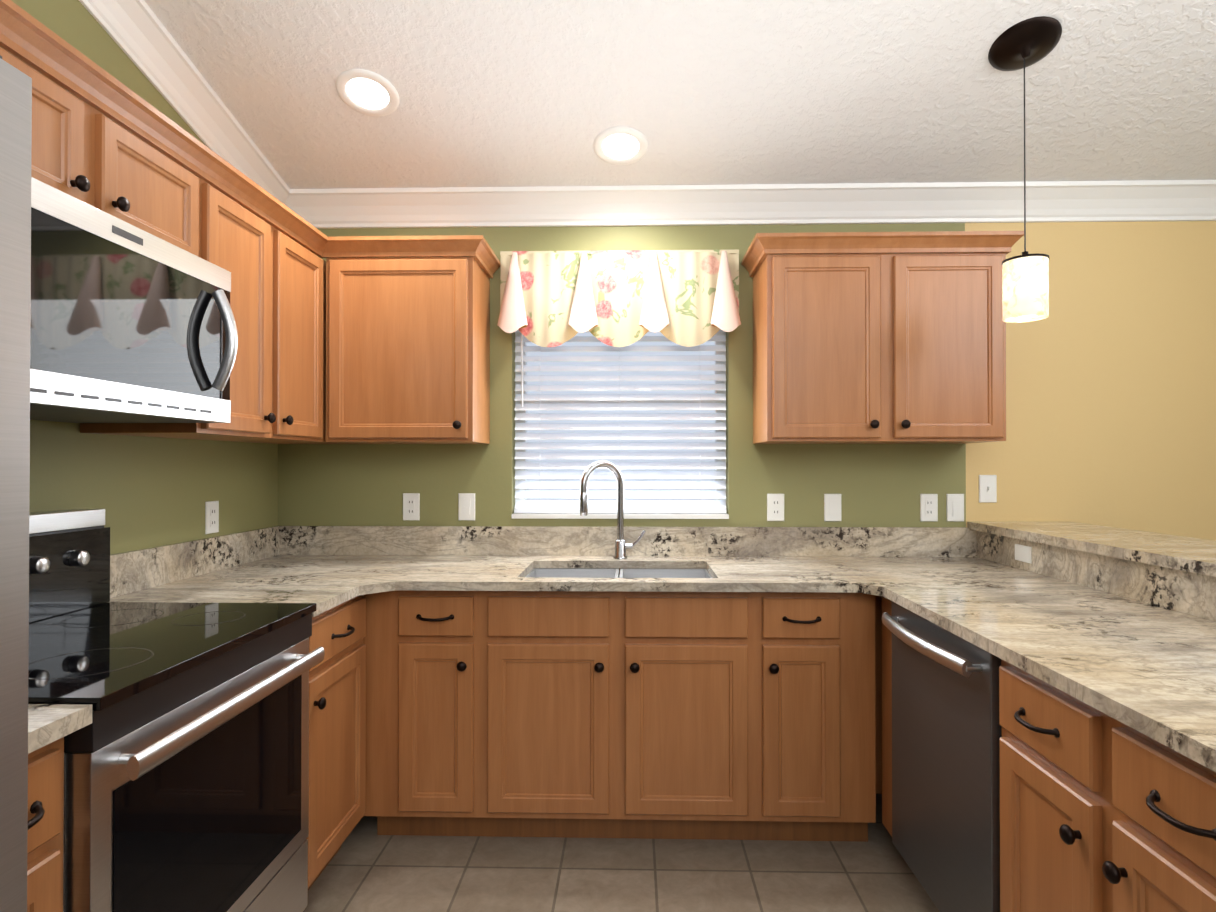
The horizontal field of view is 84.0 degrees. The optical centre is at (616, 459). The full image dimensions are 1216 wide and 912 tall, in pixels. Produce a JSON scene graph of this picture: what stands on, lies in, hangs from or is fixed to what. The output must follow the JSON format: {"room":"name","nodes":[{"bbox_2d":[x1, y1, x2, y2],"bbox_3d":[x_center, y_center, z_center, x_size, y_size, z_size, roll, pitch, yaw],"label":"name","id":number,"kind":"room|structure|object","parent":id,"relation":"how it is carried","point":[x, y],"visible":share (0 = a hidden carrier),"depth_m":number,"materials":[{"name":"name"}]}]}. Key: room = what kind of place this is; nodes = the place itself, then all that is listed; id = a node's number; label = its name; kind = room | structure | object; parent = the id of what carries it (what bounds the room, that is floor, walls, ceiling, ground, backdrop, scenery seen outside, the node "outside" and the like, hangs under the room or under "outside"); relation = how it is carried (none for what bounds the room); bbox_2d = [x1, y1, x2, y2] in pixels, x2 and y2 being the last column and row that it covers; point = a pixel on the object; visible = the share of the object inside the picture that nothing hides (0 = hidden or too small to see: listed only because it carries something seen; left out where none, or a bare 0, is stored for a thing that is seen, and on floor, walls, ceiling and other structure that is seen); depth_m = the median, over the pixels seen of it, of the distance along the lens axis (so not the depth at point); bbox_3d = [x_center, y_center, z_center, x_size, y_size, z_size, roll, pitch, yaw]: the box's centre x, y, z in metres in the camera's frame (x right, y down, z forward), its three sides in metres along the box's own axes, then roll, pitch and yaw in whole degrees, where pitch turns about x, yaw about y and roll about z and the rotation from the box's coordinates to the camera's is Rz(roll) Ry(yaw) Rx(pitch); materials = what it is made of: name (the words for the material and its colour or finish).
{"room":"kitchen","nodes":[
{"label":"kitchen","id":0,"kind":"room"},
{"bbox_2d":[2,0,277,554],"bbox_3d":[-1.577,-0.593,0.648,0.120,3.800,4.790,0,0,1],"label":"wall","id":1,"kind":"structure","parent":0,"point":[144,492],"depth_m":2.09,"materials":[{"name":"green paint"}]},
{"bbox_2d":[0,46,107,212],"bbox_3d":[-1.325,-0.654,1.299,0.347,0.264,0.379,0,0,1],"label":"upper cabinet","id":2,"kind":"object","parent":1,"relation":"attached to","point":[81,150],"depth_m":1.41,"materials":[{"name":"brown wood"}]},
{"bbox_2d":[108,118,207,260],"bbox_3d":[-1.316,-0.652,1.677,0.347,0.264,0.379,0,0,1],"label":"upper cabinet","id":3,"kind":"object","parent":1,"relation":"attached to","point":[149,191],"depth_m":1.68,"materials":[{"name":"brown wood"}]},
{"bbox_2d":[30,177,237,422],"bbox_3d":[-1.247,-0.310,1.483,0.491,0.414,0.748,0,0,1],"label":"microwave","id":4,"kind":"object","parent":3,"relation":"attached to","point":[129,323],"visible":0.98,"depth_m":1.47,"materials":[{"name":"grey metal"}]},
{"bbox_2d":[79,0,290,208],"bbox_3d":[-1.468,-1.652,0.592,0.098,1.275,4.668,0,0,1],"label":"crown molding","id":5,"kind":"structure","parent":1,"relation":"attached to","point":[141,36],"depth_m":2.22,"materials":[{"name":"white"}]},
{"bbox_2d":[80,184,331,443],"bbox_3d":[-1.302,-0.426,2.236,0.347,0.708,0.738,0,0,1],"label":"upper cabinet","id":6,"kind":"object","parent":1,"relation":"attached to","point":[278,292],"depth_m":2.19,"materials":[{"name":"brown wood"}]},
{"bbox_2d":[0,0,331,257],"bbox_3d":[-1.147,-0.820,1.289,0.048,0.066,2.630,0,0,1],"label":"crown molding","id":7,"kind":"structure","parent":6,"relation":"on","point":[36,44],"depth_m":1.60,"materials":[{"name":"brown wood"}]},
{"bbox_2d":[205,501,218,533],"bbox_3d":[-1.467,0.209,2.455,0.008,0.116,0.072,0,0,1],"label":"electrical outlet plate","id":8,"kind":"object","parent":1,"relation":"attached to","point":[211,516],"visible":1,"depth_m":2.44,"materials":[{"name":"white plastic"}]},
{"bbox_2d":[303,794,939,911],"bbox_3d":[0.531,1.357,0.523,4.400,0.100,4.970,0,0,1],"label":"floor","id":9,"kind":"structure","parent":0,"point":[367,869],"depth_m":2.14,"materials":[{"name":"tile"}]},
{"bbox_2d":[0,55,31,911],"bbox_3d":[-1.088,0.410,0.371,0.863,1.790,0.915,0,0,1],"label":"fridge","id":10,"kind":"object","parent":9,"relation":"on","point":[15,182],"visible":1,"depth_m":0.80,"materials":[{"name":"grey metal"}]},
{"bbox_2d":[27,737,63,911],"bbox_3d":[-1.191,0.868,0.963,0.633,0.884,0.259,0,0,1],"label":"base cabinet","id":11,"kind":"object","parent":9,"relation":"on","point":[46,763],"depth_m":1.04,"materials":[{"name":"brown wood"}]},
{"bbox_2d":[28,704,91,753],"bbox_3d":[-1.178,0.348,0.968,0.658,0.153,0.262,0,0,1],"label":"countertop","id":12,"kind":"structure","parent":11,"relation":"on","point":[47,723],"depth_m":1.04,"materials":[{"name":"stone"}]},
{"bbox_2d":[28,509,324,911],"bbox_3d":[-1.140,0.723,1.473,0.705,1.180,0.748,0,0,1],"label":"range","id":13,"kind":"object","parent":9,"relation":"on","point":[186,770],"visible":0.9,"depth_m":1.43,"materials":[{"name":"black glass"}]},
{"bbox_2d":[307,595,365,889],"bbox_3d":[-1.163,0.875,2.081,0.633,0.884,0.452,0,0,1],"label":"base cabinet","id":14,"kind":"object","parent":9,"relation":"on","point":[337,742],"depth_m":2.06,"materials":[{"name":"brown wood"}]},
{"bbox_2d":[110,542,391,616],"bbox_3d":[-1.105,0.355,2.044,0.750,0.153,0.382,0,0,1],"label":"countertop","id":15,"kind":"structure","parent":14,"relation":"on","point":[328,575],"depth_m":2.25,"materials":[{"name":"stone"}]},
{"bbox_2d":[363,590,518,836],"bbox_3d":[-0.633,0.878,2.582,0.401,0.884,0.613,0,0,1],"label":"base cabinet","id":16,"kind":"object","parent":9,"relation":"on","point":[442,667],"depth_m":2.28,"materials":[{"name":"brown wood"}]},
{"bbox_2d":[723,592,854,840],"bbox_3d":[0.617,0.878,2.552,0.324,0.884,0.613,0,0,1],"label":"base cabinet","id":17,"kind":"object","parent":9,"relation":"on","point":[789,657],"depth_m":2.25,"materials":[{"name":"brown wood"}]},
{"bbox_2d":[855,593,881,827],"bbox_3d":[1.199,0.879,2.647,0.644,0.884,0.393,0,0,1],"label":"base cabinet","id":18,"kind":"object","parent":9,"relation":"on","point":[868,608],"depth_m":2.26,"materials":[{"name":"brown wood"}]},
{"bbox_2d":[186,526,1052,594],"bbox_3d":[0.024,0.358,2.512,2.986,0.153,0.728,0,0,1],"label":"countertop","id":19,"kind":"structure","parent":18,"relation":"on","point":[424,558],"depth_m":2.83,"materials":[{"name":"stone"}]},
{"bbox_2d":[579,461,645,558],"bbox_3d":[-0.011,0.204,2.741,0.267,0.402,0.148,0,0,1],"label":"faucet","id":20,"kind":"object","parent":19,"relation":"on","point":[621,545],"visible":1,"depth_m":2.76,"materials":[{"name":"silver metal"}]},
{"bbox_2d":[526,568,711,577],"bbox_3d":[0.009,0.534,2.507,0.706,0.196,0.416,0,0,1],"label":"sink","id":21,"kind":"object","parent":19,"relation":"in","point":[612,573],"visible":0.1,"depth_m":2.70,"materials":[{"name":"metal"}]},
{"bbox_2d":[1015,544,1031,563],"bbox_3d":[1.494,0.345,2.479,0.005,0.060,0.100,0,0,1],"label":"electrical outlet plate","id":22,"kind":"object","parent":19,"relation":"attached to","point":[1023,553],"visible":1,"depth_m":2.47,"materials":[{"name":"white plastic"}]},
{"bbox_2d":[882,602,1001,911],"bbox_3d":[1.113,0.876,1.822,0.641,0.878,0.597,0,0,1],"label":"dishwasher","id":23,"kind":"object","parent":9,"relation":"on","point":[946,731],"visible":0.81,"depth_m":1.75,"materials":[{"name":"grey metal"}]},
{"bbox_2d":[999,659,1215,911],"bbox_3d":[1.164,0.869,1.158,0.643,0.884,0.715,0,0,1],"label":"base cabinet","id":24,"kind":"object","parent":9,"relation":"on","point":[1100,811],"depth_m":1.20,"materials":[{"name":"brown wood"}]},
{"bbox_2d":[876,546,1215,771],"bbox_3d":[1.146,0.355,1.130,0.676,0.142,2.100,0,0,1],"label":"countertop","id":25,"kind":"structure","parent":24,"relation":"on","point":[1128,642],"depth_m":1.68,"materials":[{"name":"stone"}]},
{"bbox_2d":[144,0,1215,188],"bbox_3d":[0.531,-1.757,0.544,4.400,1.342,4.970,0,0,1],"label":"ceiling","id":26,"kind":"structure","parent":0,"point":[513,93],"depth_m":2.29,"materials":[{"name":"white paint"}]},
{"bbox_2d":[335,69,398,115],"bbox_3d":[-0.853,-1.257,2.319,0.208,0.055,0.202,0,0,1],"label":"recessed light","id":27,"kind":"object","parent":26,"relation":"in","point":[366,92],"visible":1,"depth_m":2.31,"materials":[{"name":"white plastic"}]},
{"bbox_2d":[593,126,647,164],"bbox_3d":[0.018,-1.188,2.563,0.208,0.055,0.202,0,0,1],"label":"recessed light","id":28,"kind":"object","parent":26,"relation":"in","point":[620,145],"visible":1,"depth_m":2.56,"materials":[{"name":"white plastic"}]},
{"bbox_2d":[988,16,1061,322],"bbox_3d":[1.277,-0.881,2.109,0.200,0.883,0.194,0,0,1],"label":"pendant light","id":29,"kind":"object","parent":26,"relation":"hanging from","point":[1024,44],"visible":1,"depth_m":2.07,"materials":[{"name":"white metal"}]},
{"bbox_2d":[278,221,1215,540],"bbox_3d":[0.650,0.108,2.924,4.220,2.430,0.120,0,0,1],"label":"wall","id":30,"kind":"structure","parent":0,"point":[1110,389],"depth_m":2.84,"materials":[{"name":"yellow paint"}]},
{"bbox_2d":[403,493,419,519],"bbox_3d":[-0.879,0.202,2.896,0.072,0.116,0.008,0,0,1],"label":"electrical outlet plate","id":31,"kind":"object","parent":30,"relation":"attached to","point":[411,506],"visible":1,"depth_m":2.89,"materials":[{"name":"white plastic"}]},
{"bbox_2d":[326,235,500,443],"bbox_3d":[-0.806,-0.456,2.722,0.616,0.774,0.359,0,0,1],"label":"upper cabinet","id":32,"kind":"object","parent":30,"relation":"attached to","point":[407,350],"depth_m":2.58,"materials":[{"name":"brown wood"}]},
{"bbox_2d":[458,493,474,520],"bbox_3d":[-0.639,0.202,2.889,0.072,0.116,0.010,0,0,1],"label":"switch plate","id":33,"kind":"object","parent":30,"relation":"attached to","point":[466,506],"visible":1,"depth_m":2.89,"materials":[{"name":"white plastic"}]},
{"bbox_2d":[497,249,740,346],"bbox_3d":[0.011,-0.677,2.800,1.010,0.417,0.162,0,0,1],"label":"valance curtain","id":34,"kind":"object","parent":30,"relation":"attached to","point":[624,298],"visible":1,"depth_m":2.83,"materials":[{"name":"fabric"}]},
{"bbox_2d":[512,332,728,518],"bbox_3d":[0.017,-0.262,2.934,0.923,1.028,0.127,0,0,1],"label":"window","id":35,"kind":"structure","parent":30,"relation":"in","point":[626,516],"depth_m":2.94,"materials":[{"name":"white"}]},
{"bbox_2d":[514,329,725,512],"bbox_3d":[0.017,-0.273,2.911,0.913,1.003,0.063,0,0,1],"label":"window blinds","id":36,"kind":"object","parent":35,"relation":"attached to","point":[547,506],"visible":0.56,"depth_m":2.91,"materials":[{"name":"white plastic"}]},
{"bbox_2d":[291,180,1215,228],"bbox_3d":[0.593,-1.066,2.823,3.870,0.132,0.098,0,0,1],"label":"crown molding","id":37,"kind":"structure","parent":30,"relation":"attached to","point":[1132,200],"depth_m":2.82,"materials":[{"name":"white"}]},
{"bbox_2d":[767,494,783,520],"bbox_3d":[0.676,0.202,2.858,0.072,0.116,0.008,0,0,1],"label":"electrical outlet plate","id":38,"kind":"object","parent":30,"relation":"attached to","point":[775,507],"visible":1,"depth_m":2.86,"materials":[{"name":"white plastic"}]},
{"bbox_2d":[824,494,840,520],"bbox_3d":[0.916,0.202,2.851,0.072,0.116,0.010,0,0,1],"label":"switch plate","id":39,"kind":"object","parent":30,"relation":"attached to","point":[832,507],"visible":1,"depth_m":2.85,"materials":[{"name":"white plastic"}]},
{"bbox_2d":[741,231,1023,443],"bbox_3d":[1.022,-0.456,2.677,0.989,0.774,0.359,0,0,1],"label":"upper cabinet","id":40,"kind":"object","parent":30,"relation":"attached to","point":[879,348],"depth_m":2.54,"materials":[{"name":"brown wood"}]},
{"bbox_2d":[920,494,937,520],"bbox_3d":[1.318,0.202,2.842,0.072,0.116,0.008,0,0,1],"label":"electrical outlet plate","id":41,"kind":"object","parent":30,"relation":"attached to","point":[928,507],"visible":1,"depth_m":2.84,"materials":[{"name":"white plastic"}]},
{"bbox_2d":[946,494,963,521],"bbox_3d":[1.428,0.202,2.838,0.072,0.116,0.010,0,0,1],"label":"switch plate","id":42,"kind":"object","parent":30,"relation":"attached to","point":[955,507],"visible":1,"depth_m":2.84,"materials":[{"name":"white plastic"}]},
{"bbox_2d":[979,475,996,502],"bbox_3d":[1.563,0.122,2.832,0.072,0.116,0.018,0,0,1],"label":"switch plate","id":43,"kind":"object","parent":30,"relation":"attached to","point":[987,488],"visible":1,"depth_m":2.83,"materials":[{"name":"white plastic"}]},
{"label":"outside","id":44,"kind":"structure","parent":0,"visible":0},
{"bbox_2d":[527,332,714,499],"bbox_3d":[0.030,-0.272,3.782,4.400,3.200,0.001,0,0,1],"label":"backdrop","id":45,"kind":"structure","parent":44,"point":[620,382],"depth_m":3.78,"materials":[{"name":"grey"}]},
{"bbox_3d":[1.554,0.799,1.451,0.120,1.028,2.768,0,0,1],"label":"wall","id":46,"kind":"structure","parent":0,"visible":0},
{"bbox_2d":[967,521,1215,576],"bbox_3d":[1.658,0.266,1.427,0.430,0.032,2.818,0,0,1],"label":"bar","id":47,"kind":"object","parent":46,"relation":"on","point":[1192,555],"visible":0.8,"depth_m":2.13,"materials":[{"name":"stone"}]}
]}

